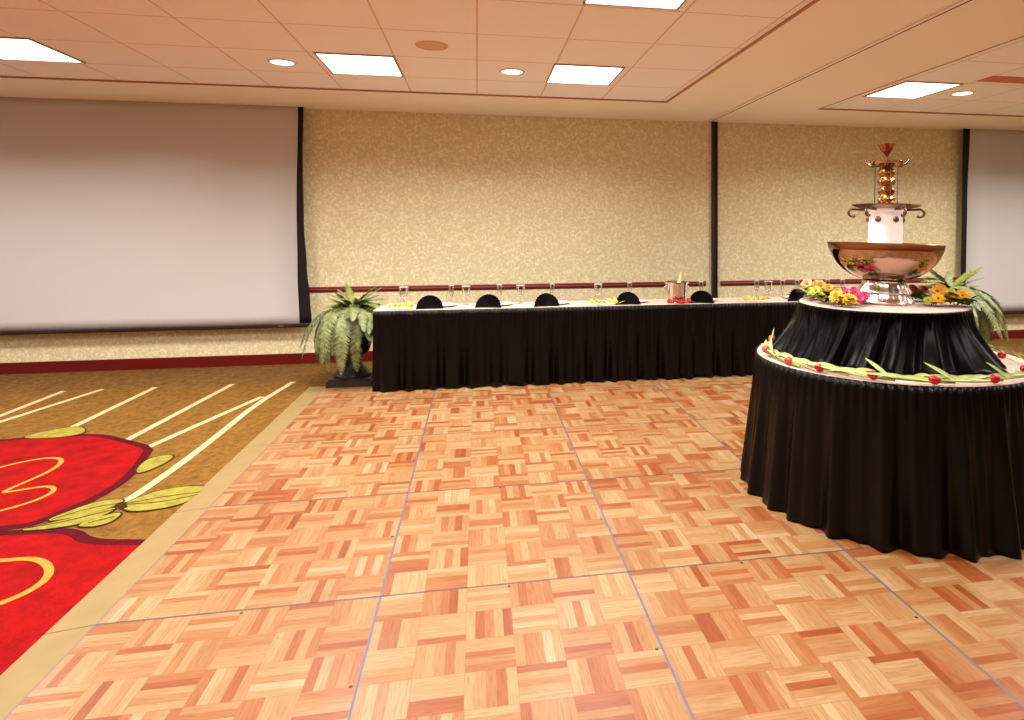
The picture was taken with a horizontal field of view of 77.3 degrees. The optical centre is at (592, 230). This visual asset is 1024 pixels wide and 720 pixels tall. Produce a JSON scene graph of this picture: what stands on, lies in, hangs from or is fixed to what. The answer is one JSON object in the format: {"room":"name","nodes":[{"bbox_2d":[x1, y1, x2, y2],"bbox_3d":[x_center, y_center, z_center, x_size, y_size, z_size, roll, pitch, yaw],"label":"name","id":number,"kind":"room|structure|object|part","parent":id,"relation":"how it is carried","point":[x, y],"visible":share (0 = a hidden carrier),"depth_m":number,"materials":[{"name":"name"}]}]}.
{"room":"event hall","nodes":[
{"label":"event hall","id":0,"kind":"room"},
{"bbox_2d":[0,338,1023,719],"bbox_3d":[1.487,1.510,1.594,17.500,0.070,12.600,0,0,-10],"label":"floor","id":1,"kind":"structure","parent":0,"point":[588,550],"depth_m":2.75,"materials":[{"name":"brown wood"}]},
{"bbox_3d":[-1.267,1.485,1.961,1.024,0.020,1.024,0,0,-10],"label":"panel","id":2,"kind":"part","parent":1,"relation":"part of","materials":[{"name":"brown wood"}]},
{"bbox_3d":[-1.452,1.485,2.969,1.024,0.020,1.024,0,0,-10],"label":"panel","id":3,"kind":"part","parent":1,"relation":"part of","materials":[{"name":"brown wood"}]},
{"bbox_3d":[-1.636,1.485,3.977,1.024,0.020,1.024,0,0,-10],"label":"panel","id":4,"kind":"part","parent":1,"relation":"part of","materials":[{"name":"brown wood"}]},
{"bbox_2d":[299,283,384,387],"bbox_3d":[-2.282,1.000,6.178,0.904,0.951,0.938,0,0,40],"label":"potted fern","id":5,"kind":"object","parent":1,"relation":"on","point":[346,328],"visible":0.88,"depth_m":5.94,"materials":[{"name":"green plant"}]},
{"bbox_3d":[-1.821,1.485,4.985,1.024,0.020,1.024,0,0,-10],"label":"panel","id":6,"kind":"part","parent":1,"relation":"part of","materials":[{"name":"brown wood"}]},
{"bbox_3d":[-1.960,1.485,5.748,1.024,0.020,0.525,0,0,-10],"label":"panel","id":7,"kind":"part","parent":1,"relation":"part of","materials":[{"name":"brown wood"}]},
{"bbox_3d":[-0.952,1.485,5.933,1.024,0.020,0.525,0,0,-10],"label":"panel","id":8,"kind":"part","parent":1,"relation":"part of","materials":[{"name":"brown wood"}]},
{"bbox_3d":[-0.813,1.485,5.170,1.024,0.020,1.024,0,0,-10],"label":"panel","id":9,"kind":"part","parent":1,"relation":"part of","materials":[{"name":"brown wood"}]},
{"bbox_3d":[-0.628,1.485,4.162,1.024,0.020,1.024,0,0,-10],"label":"panel","id":10,"kind":"part","parent":1,"relation":"part of","materials":[{"name":"brown wood"}]},
{"bbox_3d":[-0.444,1.485,3.154,1.024,0.020,1.024,0,0,-10],"label":"panel","id":11,"kind":"part","parent":1,"relation":"part of","materials":[{"name":"brown wood"}]},
{"bbox_3d":[-0.259,1.485,2.146,1.024,0.020,1.024,0,0,-10],"label":"panel","id":12,"kind":"part","parent":1,"relation":"part of","materials":[{"name":"brown wood"}]},
{"bbox_2d":[372,297,797,392],"bbox_3d":[0.757,1.105,6.510,5.736,0.745,0.546,0,0,-10],"label":"head table","id":13,"kind":"object","parent":1,"relation":"on","point":[457,346],"visible":0.68,"depth_m":6.11,"materials":[{"name":"white linen"},{"name":"black fabric"}]},
{"bbox_2d":[386,301,413,308],"bbox_3d":[-1.786,0.691,5.885,0.245,0.059,0.098,0,0,-28],"label":"flower sprig","id":14,"kind":"object","parent":13,"relation":"on","point":[409,304],"visible":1,"depth_m":5.88,"materials":[{"name":"yellow plant"}]},
{"bbox_2d":[399,286,407,305],"bbox_3d":[-1.841,0.639,6.169,0.087,0.187,0.087,0,0,-10],"label":"water goblet","id":15,"kind":"object","parent":13,"relation":"on","point":[400,286],"visible":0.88,"depth_m":6.15,"materials":[{"name":"clear glass"}]},
{"bbox_2d":[416,295,442,308],"bbox_3d":[-1.532,0.670,5.952,0.248,0.124,0.083,0,0,-13],"label":"napkin","id":16,"kind":"object","parent":13,"relation":"on","point":[429,301],"visible":1,"depth_m":5.95,"materials":[{"name":"black fabric"}]},
{"bbox_2d":[442,302,456,306],"bbox_3d":[-1.466,0.723,6.152,0.304,0.019,0.304,0,0,-10],"label":"plate","id":17,"kind":"object","parent":13,"relation":"on","point":[445,304],"visible":0.48,"depth_m":6.22,"materials":[{"name":"white ceramic"}]},
{"bbox_2d":[462,285,469,304],"bbox_3d":[-1.255,0.639,6.277,0.087,0.187,0.087,0,0,-10],"label":"water goblet","id":18,"kind":"object","parent":13,"relation":"on","point":[463,285],"visible":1,"depth_m":6.26,"materials":[{"name":"clear glass"}]},
{"bbox_2d":[475,294,500,307],"bbox_3d":[-0.997,0.670,6.049,0.248,0.124,0.083,0,0,1],"label":"napkin","id":19,"kind":"object","parent":13,"relation":"on","point":[488,300],"visible":1,"depth_m":6.04,"materials":[{"name":"black fabric"}]},
{"bbox_2d":[500,301,512,305],"bbox_3d":[-0.935,0.723,6.249,0.304,0.019,0.304,0,0,-10],"label":"plate","id":20,"kind":"object","parent":13,"relation":"on","point":[503,303],"visible":0.38,"depth_m":6.31,"materials":[{"name":"white ceramic"}]},
{"bbox_2d":[516,285,524,303],"bbox_3d":[-0.727,0.639,6.373,0.087,0.187,0.087,0,0,-10],"label":"water goblet","id":21,"kind":"object","parent":13,"relation":"on","point":[516,285],"visible":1,"depth_m":6.36,"materials":[{"name":"clear glass"}]},
{"bbox_2d":[534,293,559,306],"bbox_3d":[-0.451,0.670,6.149,0.248,0.124,0.083,0,0,-17],"label":"napkin","id":22,"kind":"object","parent":13,"relation":"on","point":[546,299],"visible":1,"depth_m":6.14,"materials":[{"name":"black fabric"}]},
{"bbox_2d":[558,300,568,304],"bbox_3d":[-0.384,0.723,6.349,0.304,0.019,0.304,0,0,-10],"label":"plate","id":23,"kind":"object","parent":13,"relation":"on","point":[559,301],"visible":0.3,"depth_m":6.41,"materials":[{"name":"white ceramic"}]},
{"bbox_2d":[594,283,601,301],"bbox_3d":[0.053,0.639,6.516,0.087,0.187,0.087,0,0,-10],"label":"water goblet","id":24,"kind":"object","parent":13,"relation":"on","point":[595,283],"visible":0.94,"depth_m":6.51,"materials":[{"name":"clear glass"}]},
{"bbox_2d":[585,296,622,303],"bbox_3d":[0.106,0.684,6.232,0.446,0.074,0.104,0,0,-10],"label":"flower sprig","id":25,"kind":"object","parent":13,"relation":"on","point":[609,299],"visible":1,"depth_m":6.24,"materials":[{"name":"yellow plant"}]},
{"bbox_2d":[615,292,640,304],"bbox_3d":[0.346,0.670,6.295,0.248,0.124,0.083,0,0,-6],"label":"napkin","id":26,"kind":"object","parent":13,"relation":"on","point":[628,298],"visible":1,"depth_m":6.29,"materials":[{"name":"black fabric"}]},
{"bbox_2d":[664,281,688,303],"bbox_3d":[0.851,0.625,6.459,0.270,0.214,0.264,0,0,-10],"label":"ice bucket","id":27,"kind":"object","parent":13,"relation":"on","point":[675,290],"visible":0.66,"depth_m":6.37,"materials":[{"name":"silver metal"}]},
{"bbox_2d":[677,272,682,282],"bbox_3d":[0.864,0.568,6.468,0.118,0.289,0.076,0,0,-28],"label":"wine bottle","id":28,"kind":"object","parent":27,"relation":"in","point":[681,273],"visible":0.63,"depth_m":6.47,"materials":[{"name":"yellow"}]},
{"bbox_2d":[664,298,693,303],"bbox_3d":[0.871,0.703,6.348,0.338,0.049,0.079,0,0,-10],"label":"blossoms","id":29,"kind":"object","parent":13,"relation":"on","point":[679,301],"visible":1,"depth_m":6.34,"materials":[{"name":"red plant"}]},
{"bbox_2d":[689,290,713,302],"bbox_3d":[1.099,0.670,6.432,0.248,0.124,0.083,0,0,7],"label":"napkin","id":30,"kind":"object","parent":13,"relation":"on","point":[700,296],"visible":0.99,"depth_m":6.43,"materials":[{"name":"black fabric"}]},
{"bbox_2d":[737,295,766,300],"bbox_3d":[1.619,0.690,6.527,0.366,0.060,0.100,0,0,-7],"label":"flower sprig","id":31,"kind":"object","parent":13,"relation":"on","point":[763,297],"visible":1,"depth_m":6.51,"materials":[{"name":"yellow plant"}]},
{"bbox_2d":[788,289,806,300],"bbox_3d":[2.141,0.670,6.624,0.248,0.124,0.083,0,0,-16],"label":"napkin","id":32,"kind":"object","parent":13,"relation":"on","point":[793,296],"visible":0.66,"depth_m":6.61,"materials":[{"name":"black fabric"}]},
{"bbox_3d":[0.056,1.485,6.117,1.024,0.020,0.525,0,0,-10],"label":"panel","id":33,"kind":"part","parent":1,"relation":"part of","materials":[{"name":"brown wood"}]},
{"bbox_3d":[0.195,1.485,5.354,1.024,0.020,1.024,0,0,-10],"label":"panel","id":34,"kind":"part","parent":1,"relation":"part of","materials":[{"name":"brown wood"}]},
{"bbox_3d":[0.380,1.485,4.346,1.024,0.020,1.024,0,0,-10],"label":"panel","id":35,"kind":"part","parent":1,"relation":"part of","materials":[{"name":"brown wood"}]},
{"bbox_3d":[1.064,1.485,6.301,1.024,0.020,0.525,0,0,-10],"label":"panel","id":36,"kind":"part","parent":1,"relation":"part of","materials":[{"name":"brown wood"}]},
{"bbox_3d":[1.203,1.485,5.539,1.024,0.020,1.024,0,0,-10],"label":"panel","id":37,"kind":"part","parent":1,"relation":"part of","materials":[{"name":"brown wood"}]},
{"bbox_3d":[0.564,1.485,3.338,1.024,0.020,1.024,0,0,-10],"label":"panel","id":38,"kind":"part","parent":1,"relation":"part of","materials":[{"name":"brown wood"}]},
{"bbox_3d":[1.388,1.485,4.531,1.024,0.020,1.024,0,0,-10],"label":"panel","id":39,"kind":"part","parent":1,"relation":"part of","materials":[{"name":"brown wood"}]},
{"bbox_3d":[0.749,1.485,2.330,1.024,0.020,1.024,0,0,-10],"label":"panel","id":40,"kind":"part","parent":1,"relation":"part of","materials":[{"name":"brown wood"}]},
{"bbox_3d":[1.572,1.485,3.523,1.024,0.020,1.024,0,0,-10],"label":"panel","id":41,"kind":"part","parent":1,"relation":"part of","materials":[{"name":"brown wood"}]},
{"bbox_2d":[740,341,1023,562],"bbox_3d":[1.683,1.096,3.636,1.626,0.758,1.648,0,0,-10],"label":"round table","id":42,"kind":"object","parent":1,"relation":"on","point":[917,468],"visible":0.75,"depth_m":2.96,"materials":[{"name":"black fabric"}]},
{"bbox_2d":[761,329,774,355],"bbox_3d":[1.030,0.653,3.755,0.078,0.111,0.380,0,0,20],"label":"tulip","id":43,"kind":"object","parent":42,"relation":"on","point":[770,336],"visible":0.71,"depth_m":3.85,"materials":[{"name":"green plant"}]},
{"bbox_2d":[762,337,802,366],"bbox_3d":[1.030,0.658,3.469,0.072,0.101,0.377,0,0,-10],"label":"tulip","id":44,"kind":"object","parent":42,"relation":"on","point":[765,348],"visible":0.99,"depth_m":3.53,"materials":[{"name":"green plant"}]},
{"bbox_3d":[1.028,0.691,3.444,0.021,0.035,0.330,0,0,-15],"label":"stem","id":45,"kind":"part","parent":44,"relation":"part of","materials":[{"name":"green plant"}]},
{"bbox_2d":[776,352,851,375],"bbox_3d":[1.113,0.688,3.275,0.074,0.048,0.513,0,0,-30],"label":"tulip","id":46,"kind":"object","parent":42,"relation":"on","point":[788,359],"visible":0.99,"depth_m":3.26,"materials":[{"name":"green plant"}]},
{"bbox_3d":[1.139,0.697,3.212,0.027,0.023,0.332,0,0,-36],"label":"stem","id":47,"kind":"part","parent":46,"relation":"part of","materials":[{"name":"green plant"}]},
{"bbox_2d":[804,362,903,380],"bbox_3d":[1.264,0.688,3.102,0.478,0.048,0.065,0,0,37],"label":"tulip","id":48,"kind":"object","parent":42,"relation":"on","point":[819,367],"visible":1,"depth_m":3.08,"materials":[{"name":"green plant"}]},
{"bbox_3d":[1.281,0.697,3.069,0.334,0.023,0.034,0,0,37],"label":"stem","id":49,"kind":"part","parent":48,"relation":"part of","materials":[{"name":"green plant"}]},
{"bbox_2d":[768,297,1008,374],"bbox_3d":[1.644,0.564,3.602,1.241,0.302,1.192,0,0,-10],"label":"round riser","id":50,"kind":"object","parent":42,"relation":"on","point":[899,339],"visible":0.92,"depth_m":3.22,"materials":[{"name":"black fabric"}]},
{"bbox_2d":[794,279,825,298],"bbox_3d":[1.319,0.350,3.811,0.258,0.121,0.233,0,0,-10],"label":"bunch","id":51,"kind":"object","parent":50,"relation":"on","point":[807,284],"visible":0.59,"depth_m":3.78,"materials":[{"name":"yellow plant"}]},
{"bbox_2d":[809,284,844,301],"bbox_3d":[1.329,0.358,3.591,0.247,0.104,0.226,0,0,-10],"label":"bunch","id":52,"kind":"object","parent":50,"relation":"on","point":[821,294],"visible":0.65,"depth_m":3.60,"materials":[{"name":"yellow plant"}]},
{"bbox_2d":[828,288,857,305],"bbox_3d":[1.361,0.362,3.430,0.146,0.097,0.174,0,0,-43],"label":"bunch","id":53,"kind":"object","parent":50,"relation":"on","point":[837,296],"visible":1,"depth_m":3.42,"materials":[{"name":"yellow plant"}]},
{"bbox_2d":[840,286,870,303],"bbox_3d":[1.437,0.361,3.527,0.181,0.099,0.194,0,0,2],"label":"bunch","id":54,"kind":"object","parent":50,"relation":"on","point":[861,296],"visible":0.67,"depth_m":3.50,"materials":[{"name":"pink plant"}]},
{"bbox_2d":[827,143,946,304],"bbox_3d":[1.676,-0.042,3.641,0.624,0.913,0.631,0,0,-23],"label":"fountain","id":55,"kind":"object","parent":50,"relation":"on","point":[884,264],"visible":0.99,"depth_m":3.52,"materials":[{"name":"silver metal"}]},
{"bbox_3d":[1.547,-0.104,3.704,0.115,0.057,0.016,0,0,23],"label":"scroll arm","id":56,"kind":"part","parent":55,"relation":"part of","materials":[{"name":"silver metal"}]},
{"bbox_3d":[1.613,-0.388,3.679,0.076,0.048,0.025,0,0,27],"label":"spout","id":57,"kind":"part","parent":55,"relation":"part of","materials":[{"name":"silver metal"}]},
{"bbox_3d":[1.561,-0.104,3.559,0.106,0.057,0.057,1,0,-10],"label":"scroll arm","id":58,"kind":"part","parent":55,"relation":"part of","materials":[{"name":"silver metal"}]},
{"bbox_3d":[1.685,-0.251,3.641,0.106,0.244,0.107,1,0,-10],"label":"gilt stem","id":59,"kind":"part","parent":55,"relation":"part of","materials":[{"name":"metal"}]},
{"bbox_2d":[870,159,903,167],"bbox_3d":[1.687,-0.385,3.643,0.176,0.052,0.176,1,0,-10],"label":"tray","id":60,"kind":"object","parent":55,"relation":"on","point":[886,163],"depth_m":3.59,"materials":[{"name":"brown metal"}]},
{"bbox_2d":[852,203,921,208],"bbox_3d":[1.681,-0.135,3.642,0.368,0.027,0.368,1,0,-10],"label":"tray","id":61,"kind":"object","parent":55,"relation":"on","point":[864,205],"depth_m":3.52,"materials":[{"name":"brown metal"}]},
{"bbox_2d":[827,241,946,280],"bbox_3d":[1.676,0.174,3.641,0.632,0.223,0.624,0,0,-10],"label":"bowl","id":62,"kind":"object","parent":55,"relation":"on","point":[870,260],"depth_m":3.42,"materials":[{"name":"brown metal"}]},
{"bbox_3d":[1.679,-0.258,3.579,0.004,0.244,0.003,1,0,-10],"label":"rod","id":63,"kind":"part","parent":55,"relation":"part of","materials":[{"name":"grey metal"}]},
{"bbox_3d":[1.694,-0.101,3.496,0.023,0.057,0.114,1,0,-10],"label":"scroll arm","id":64,"kind":"part","parent":55,"relation":"part of","materials":[{"name":"silver metal"}]},
{"bbox_3d":[1.763,-0.384,3.609,0.077,0.047,0.025,0,0,23],"label":"spout","id":65,"kind":"part","parent":55,"relation":"part of","materials":[{"name":"silver metal"}]},
{"bbox_3d":[1.813,-0.097,3.580,0.114,0.057,0.016,0,0,24],"label":"scroll arm","id":66,"kind":"part","parent":55,"relation":"part of","materials":[{"name":"silver metal"}]},
{"bbox_2d":[908,284,931,300],"bbox_3d":[1.906,0.365,3.717,0.247,0.090,0.242,0,0,-10],"label":"bunch","id":67,"kind":"object","parent":50,"relation":"on","point":[917,291],"visible":0.77,"depth_m":3.70,"materials":[{"name":"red plant"}]},
{"bbox_2d":[919,284,956,304],"bbox_3d":[1.896,0.354,3.503,0.208,0.114,0.215,0,0,7],"label":"bunch","id":68,"kind":"object","parent":50,"relation":"on","point":[937,296],"visible":0.98,"depth_m":3.44,"materials":[{"name":"orange plant"}]},
{"bbox_2d":[944,288,987,304],"bbox_3d":[2.011,0.363,3.451,0.284,0.094,0.268,0,0,-10],"label":"bunch","id":69,"kind":"object","parent":50,"relation":"on","point":[964,297],"visible":0.95,"depth_m":3.42,"materials":[{"name":"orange plant"}]},
{"bbox_2d":[865,358,955,383],"bbox_3d":[1.489,0.664,2.978,0.391,0.096,0.092,0,0,15],"label":"tulip","id":70,"kind":"object","parent":42,"relation":"on","point":[873,375],"visible":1,"depth_m":2.97,"materials":[{"name":"green plant"}]},
{"bbox_3d":[1.511,0.697,2.959,0.334,0.023,0.040,0,0,14],"label":"stem","id":71,"kind":"part","parent":70,"relation":"part of","materials":[{"name":"green plant"}]},
{"bbox_2d":[924,362,1003,384],"bbox_3d":[1.736,0.664,2.947,0.387,0.096,0.064,0,0,-3],"label":"tulip","id":72,"kind":"object","parent":42,"relation":"on","point":[934,379],"visible":0.99,"depth_m":2.93,"materials":[{"name":"green plant"}]},
{"bbox_3d":[1.765,0.697,2.941,0.335,0.023,0.044,0,0,-10],"label":"stem","id":73,"kind":"part","parent":72,"relation":"part of","materials":[{"name":"green plant"}]},
{"bbox_2d":[986,362,1023,383],"bbox_3d":[2.010,0.664,3.039,0.420,0.095,0.069,0,0,-31],"label":"tulip","id":74,"kind":"object","parent":42,"relation":"on","point":[995,378],"visible":1,"depth_m":2.98,"materials":[{"name":"green plant"}]},
{"bbox_3d":[2.034,0.697,3.036,0.331,0.023,0.037,0,0,-33],"label":"stem","id":75,"kind":"part","parent":74,"relation":"part of","materials":[{"name":"green plant"}]},
{"bbox_2d":[988,344,1023,358],"bbox_3d":[2.302,0.682,3.544,0.118,0.052,0.481,0,0,20],"label":"tulip","id":76,"kind":"object","parent":42,"relation":"on","point":[1001,352],"visible":0.98,"depth_m":3.55,"materials":[{"name":"green plant"}]},
{"bbox_2d":[1017,355,1023,371],"bbox_3d":[2.251,0.661,3.266,0.067,0.094,0.415,0,0,41],"label":"tulip","id":77,"kind":"object","parent":42,"relation":"on","point":[1021,366],"visible":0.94,"depth_m":3.13,"materials":[{"name":"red plant"}]},
{"bbox_3d":[1.757,1.485,2.514,1.024,0.020,1.024,0,0,-10],"label":"panel","id":78,"kind":"part","parent":1,"relation":"part of","materials":[{"name":"brown wood"}]},
{"bbox_2d":[916,266,1008,344],"bbox_3d":[3.849,0.923,6.889,1.129,1.105,1.098,0,0,32],"label":"potted fern","id":79,"kind":"object","parent":1,"relation":"on","point":[984,314],"visible":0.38,"depth_m":6.59,"materials":[{"name":"green plant"}]},
{"bbox_2d":[0,109,1023,362],"bbox_3d":[0.343,0.037,7.850,17.700,3.115,0.120,0,0,-10],"label":"wall","id":80,"kind":"structure","parent":0,"point":[391,198],"depth_m":7.68,"materials":[{"name":"beige"}]},
{"bbox_2d":[309,281,705,291],"bbox_3d":[-3.417,0.666,7.088,9.830,0.062,0.026,0,0,-10],"label":"trim","id":81,"kind":"structure","parent":80,"relation":"attached to","point":[691,283],"depth_m":7.49,"materials":[{"name":"red wood"}]},
{"bbox_2d":[0,330,1023,374],"bbox_3d":[0.355,1.436,7.783,17.500,0.118,0.016,0,0,-10],"label":"baseboard","id":82,"kind":"structure","parent":80,"relation":"attached to","point":[292,358],"depth_m":6.87,"materials":[{"name":"red wood"}]},
{"bbox_2d":[711,121,717,297],"bbox_3d":[1.529,0.062,7.981,0.066,2.865,0.050,0,0,-10],"label":"trim","id":83,"kind":"structure","parent":80,"relation":"attached to","point":[714,125],"depth_m":7.97,"materials":[{"name":"black"}]},
{"bbox_2d":[720,277,958,285],"bbox_3d":[5.289,0.666,8.681,7.470,0.062,0.026,0,0,-10],"label":"trim","id":84,"kind":"structure","parent":80,"relation":"attached to","point":[831,281],"depth_m":8.17,"materials":[{"name":"red wood"}]},
{"bbox_2d":[0,0,1023,130],"bbox_3d":[1.487,-1.438,1.594,17.500,0.143,12.600,0,0,-10],"label":"ceiling","id":85,"kind":"structure","parent":0,"point":[699,61],"depth_m":4.98,"materials":[{"name":"beige"}]},
{"bbox_2d":[0,37,85,63],"bbox_3d":[-4.401,-1.377,4.827,0.600,0.010,0.670,0,0,-10],"label":"recessed light","id":86,"kind":"object","parent":85,"relation":"in","point":[11,48],"visible":1,"depth_m":4.91,"materials":[{"name":"white plastic"}]},
{"bbox_2d":[0,97,311,334],"bbox_3d":[-5.478,-0.162,6.600,4.800,2.462,0.039,0,0,-10],"label":"projection screen","id":87,"kind":"object","parent":85,"relation":"hanging from","point":[116,216],"visible":0.97,"depth_m":6.74,"materials":[{"name":"grey fabric"}]},
{"bbox_2d":[267,58,296,65],"bbox_3d":[-2.547,-1.378,5.196,0.224,0.008,0.224,0,0,-10],"label":"recessed light","id":88,"kind":"object","parent":85,"relation":"in","point":[276,61],"visible":1,"depth_m":5.19,"materials":[{"name":"white glass"}]},
{"bbox_2d":[313,52,403,76],"bbox_3d":[-1.929,-1.377,5.289,0.600,0.010,0.670,0,0,-10],"label":"recessed light","id":89,"kind":"object","parent":85,"relation":"in","point":[336,63],"visible":1,"depth_m":5.26,"materials":[{"name":"white plastic"}]},
{"bbox_2d":[415,41,447,50],"bbox_3d":[-1.203,-1.378,4.731,0.240,0.008,0.240,0,0,-10],"label":"ceiling speaker","id":90,"kind":"object","parent":85,"relation":"attached to","point":[427,45],"visible":1,"depth_m":4.71},
{"bbox_2d":[499,68,524,74],"bbox_3d":[-0.702,-1.378,5.503,0.224,0.008,0.224,0,0,-10],"label":"recessed light","id":91,"kind":"object","parent":85,"relation":"in","point":[508,71],"visible":1,"depth_m":5.49,"materials":[{"name":"white glass"}]},
{"bbox_2d":[546,63,624,85],"bbox_3d":[-0.084,-1.377,5.627,0.600,0.010,0.670,0,0,-10],"label":"recessed light","id":92,"kind":"object","parent":85,"relation":"in","point":[560,73],"visible":1,"depth_m":5.60,"materials":[{"name":"white plastic"}]},
{"bbox_2d":[583,0,686,10],"bbox_3d":[0.292,-1.377,3.571,0.600,0.010,0.670,0,0,-10],"label":"recessed light","id":93,"kind":"object","parent":85,"relation":"in","point":[647,4],"visible":1,"depth_m":3.85,"materials":[{"name":"white plastic"}]},
{"bbox_2d":[705,0,971,121],"bbox_3d":[2.571,-1.367,1.792,0.073,0.008,12.600,0,0,-10],"label":"trim","id":94,"kind":"structure","parent":85,"relation":"attached to","point":[958,3],"depth_m":4.80,"materials":[{"name":"beige"}]},
{"bbox_2d":[863,81,963,98],"bbox_3d":[3.129,-1.377,6.235,0.600,0.010,0.670,0,0,-10],"label":"recessed light","id":95,"kind":"object","parent":85,"relation":"in","point":[907,89],"visible":1,"depth_m":6.19,"materials":[{"name":"white plastic"}]},
{"bbox_2d":[950,91,974,95],"bbox_3d":[3.713,-1.378,6.373,0.224,0.008,0.224,0,0,-10],"label":"recessed light","id":96,"kind":"object","parent":85,"relation":"in","point":[959,93],"visible":1,"depth_m":6.37,"materials":[{"name":"white glass"}]},
{"bbox_2d":[961,129,1023,314],"bbox_3d":[6.646,-0.128,8.820,3.550,2.530,0.036,0,0,-10],"label":"projection screen","id":97,"kind":"object","parent":85,"relation":"hanging from","point":[992,235],"visible":0.79,"depth_m":8.60,"materials":[{"name":"grey fabric"}]},
{"bbox_2d":[976,76,1023,83],"bbox_3d":[3.877,-1.378,5.813,0.660,0.008,0.200,0,0,-10],"label":"ceiling vent","id":98,"kind":"object","parent":85,"relation":"in","point":[999,79],"visible":1,"depth_m":5.78,"materials":[{"name":"brown metal"}]}
]}

